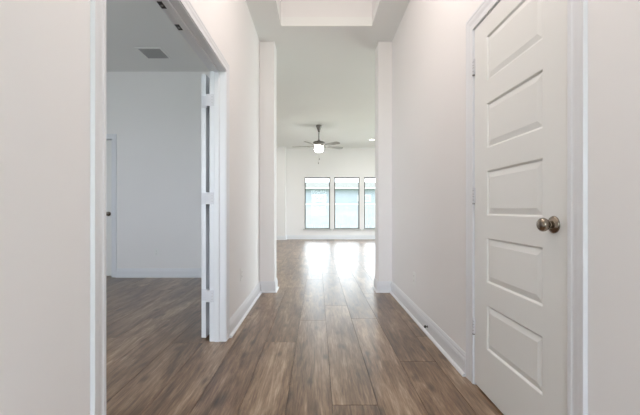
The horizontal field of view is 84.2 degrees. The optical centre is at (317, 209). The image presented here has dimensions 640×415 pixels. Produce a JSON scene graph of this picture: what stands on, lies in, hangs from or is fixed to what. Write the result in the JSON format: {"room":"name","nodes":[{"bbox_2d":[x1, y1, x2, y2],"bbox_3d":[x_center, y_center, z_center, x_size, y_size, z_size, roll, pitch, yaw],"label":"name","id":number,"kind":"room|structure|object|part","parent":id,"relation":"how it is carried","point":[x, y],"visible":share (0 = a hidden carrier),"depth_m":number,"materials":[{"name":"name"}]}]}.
{"room":"hallway","nodes":[
{"label":"hallway","id":0,"kind":"room"},
{"bbox_2d":[0,0,259,414],"bbox_3d":[-0.760,-0.515,1.250,0.116,3.050,6.100,0,0,0],"label":"wall","id":1,"kind":"structure","parent":0,"point":[45,44],"depth_m":0.95,"materials":[{"name":"paint"}]},
{"bbox_2d":[90,0,228,414],"bbox_3d":[-0.796,-0.060,2.308,0.212,2.140,2.428,0,0,0],"label":"door frame","id":2,"kind":"structure","parent":1,"relation":"in","point":[214,89],"depth_m":2.23,"materials":[{"name":"white wood"}]},
{"bbox_2d":[229,278,278,337],"bbox_3d":[-1.747,0.943,4.089,2.506,0.134,2.622,0,0,0],"label":"baseboard","id":3,"kind":"structure","parent":1,"relation":"attached to","point":[237,318],"depth_m":3.57,"materials":[{"name":"white wood"}]},
{"bbox_2d":[106,72,209,267],"bbox_3d":[-2.559,-0.515,5.325,3.482,3.050,0.150,0,0,0],"label":"wall","id":4,"kind":"structure","parent":0,"point":[155,117],"depth_m":5.25,"materials":[{"name":"paint"}]},
{"bbox_2d":[106,134,116,276],"bbox_3d":[-3.441,-0.054,5.285,0.928,2.128,0.169,0,0,0],"label":"door","id":5,"kind":"structure","parent":4,"relation":"in","point":[111,139],"depth_m":5.29,"materials":[{"name":"white wood"}]},
{"bbox_2d":[116,268,200,277],"bbox_3d":[-1.897,0.943,5.235,2.157,0.134,0.030,0,0,0],"label":"baseboard","id":6,"kind":"structure","parent":4,"relation":"attached to","point":[120,272],"depth_m":5.24,"materials":[{"name":"white wood"}]},
{"bbox_3d":[-1.897,1.000,5.228,2.157,0.019,0.016,0,0,0],"label":"shoe moulding","id":7,"kind":"part","parent":6,"relation":"part of","materials":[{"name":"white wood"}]},
{"bbox_2d":[106,0,409,148],"bbox_3d":[0.350,-2.090,5.050,9.540,0.100,13.940,0,0,0],"label":"ceiling","id":8,"kind":"structure","parent":0,"point":[325,66],"depth_m":4.76,"materials":[{"name":"paint"}]},
{"bbox_2d":[134,47,171,58],"bbox_3d":[-2.140,-2.035,4.630,0.340,0.009,0.340,0,0,0],"label":"ceiling vent","id":9,"kind":"object","parent":8,"relation":"in","point":[147,52],"visible":1,"depth_m":4.60,"materials":[{"name":"white plastic"}]},
{"bbox_2d":[300,125,342,163],"bbox_3d":[0.011,-1.567,8.650,1.268,0.945,1.262,0,0,0],"label":"ceiling fan","id":10,"kind":"object","parent":8,"relation":"hanging from","point":[319,145],"visible":1,"depth_m":8.55,"materials":[{"name":"white glass"}]},
{"bbox_3d":[0.035,-1.462,8.620,0.224,0.155,0.224,0,0,0],"label":"lamp shade","id":11,"kind":"part","parent":10,"relation":"part of","materials":[{"name":"white glass"}]},
{"bbox_3d":[0.333,-1.535,8.312,0.135,0.036,0.477,0,0,-44],"label":"blade","id":12,"kind":"part","parent":10,"relation":"part of","materials":[{"name":"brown wood"}]},
{"bbox_3d":[0.420,-1.535,8.808,0.477,0.036,0.135,0,0,-26],"label":"blade","id":13,"kind":"part","parent":10,"relation":"part of","materials":[{"name":"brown wood"}]},
{"bbox_2d":[276,147,285,235],"bbox_3d":[-2.088,-0.515,11.850,2.064,3.050,0.340,0,0,0],"label":"wall","id":14,"kind":"structure","parent":0,"point":[280,151],"depth_m":11.68,"materials":[{"name":"paint"}]},
{"bbox_2d":[106,239,503,414],"bbox_3d":[0.350,1.085,5.050,9.500,0.150,13.900,0,0,0],"label":"floor","id":15,"kind":"structure","parent":0,"point":[326,342],"depth_m":2.51,"materials":[{"name":"wood"}]},
{"bbox_2d":[260,42,391,280],"bbox_3d":[2.151,-0.515,4.415,5.938,3.050,0.230,0,0,0],"label":"wall","id":16,"kind":"structure","parent":0,"point":[383,51],"depth_m":4.30,"materials":[{"name":"paint"}]},
{"bbox_2d":[372,278,465,376],"bbox_3d":[2.853,0.943,3.348,4.293,0.134,2.425,0,0,0],"label":"baseboard","id":17,"kind":"structure","parent":16,"relation":"attached to","point":[455,355],"depth_m":2.81,"materials":[{"name":"white wood"}]},
{"bbox_2d":[278,0,376,16],"bbox_3d":[0.102,-2.305,2.145,1.115,0.330,3.690,0,0,0],"label":"ceiling","id":18,"kind":"structure","parent":0,"point":[288,8],"depth_m":3.94,"materials":[{"name":"paint"}]},
{"bbox_2d":[286,149,374,234],"bbox_3d":[2.032,-0.515,11.960,6.176,3.050,0.120,0,0,0],"label":"wall","id":19,"kind":"structure","parent":0,"point":[300,163],"depth_m":11.90,"materials":[{"name":"paint"}]},
{"bbox_2d":[303,177,331,229],"bbox_3d":[-0.004,-0.185,11.925,0.952,1.773,0.140,0,0,0],"label":"window","id":20,"kind":"structure","parent":19,"relation":"in","point":[305,177],"depth_m":11.94,"materials":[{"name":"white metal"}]},
{"bbox_2d":[276,235,374,239],"bbox_3d":[1.000,0.943,11.775,8.000,0.134,0.250,0,0,0],"label":"baseboard","id":21,"kind":"structure","parent":19,"relation":"attached to","point":[286,237],"depth_m":11.88,"materials":[{"name":"white wood"}]},
{"bbox_2d":[333,177,360,229],"bbox_3d":[0.988,-0.185,11.925,0.945,1.773,0.140,0,0,0],"label":"window","id":22,"kind":"structure","parent":19,"relation":"in","point":[334,177],"depth_m":11.90,"materials":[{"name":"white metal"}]},
{"bbox_2d":[363,177,374,229],"bbox_3d":[1.992,-0.185,11.925,0.945,1.773,0.140,0,0,0],"label":"window","id":23,"kind":"structure","parent":19,"relation":"in","point":[364,177],"depth_m":11.90,"materials":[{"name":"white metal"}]},
{"bbox_2d":[392,0,639,414],"bbox_3d":[0.979,-0.515,1.250,0.150,3.050,6.100,0,0,0],"label":"wall","id":24,"kind":"structure","parent":0,"point":[429,40],"depth_m":2.18,"materials":[{"name":"paint"}]},
{"bbox_2d":[466,0,587,414],"bbox_3d":[0.934,-0.058,1.659,0.180,2.136,0.950,0,0,0],"label":"door","id":25,"kind":"structure","parent":24,"relation":"in","point":[527,60],"depth_m":1.53,"materials":[{"name":"white wood"}]},
{"bbox_3d":[0.867,0.059,1.353,0.045,0.053,0.053,0,0,0],"label":"knob","id":26,"kind":"part","parent":25,"relation":"part of","materials":[{"name":"silver metal"}]},
{"label":"outside","id":27,"kind":"structure","parent":0,"visible":0},
{"bbox_3d":[0.000,1.515,25.000,120.000,0.690,130.000,0,0,0],"label":"lawn","id":28,"kind":"structure","parent":27,"visible":0},
{"bbox_2d":[306,182,374,223],"bbox_3d":[-0.900,-0.765,39.980,17.200,4.550,9.040,0,0,0],"label":"house","id":29,"kind":"structure","parent":28,"relation":"on","point":[316,192],"depth_m":36.00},
{"bbox_3d":[0.200,-1.115,35.945,1.140,0.490,0.010,0,0,0],"label":"house pane","id":30,"kind":"part","parent":29,"relation":"part of","materials":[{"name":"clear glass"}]},
{"bbox_2d":[306,204,374,227],"bbox_3d":[1.006,0.595,22.060,20.011,1.870,0.220,0,0,0],"label":"wooden fence","id":31,"kind":"object","parent":28,"relation":"on","point":[310,208],"visible":0.09,"depth_m":22.00,"materials":[{"name":"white wood"}]},
{"bbox_3d":[1.000,0.585,22.050,20.000,1.290,0.040,0,0,0],"label":"rail","id":32,"kind":"part","parent":31,"relation":"part of","materials":[{"name":"wood"}]}
]}

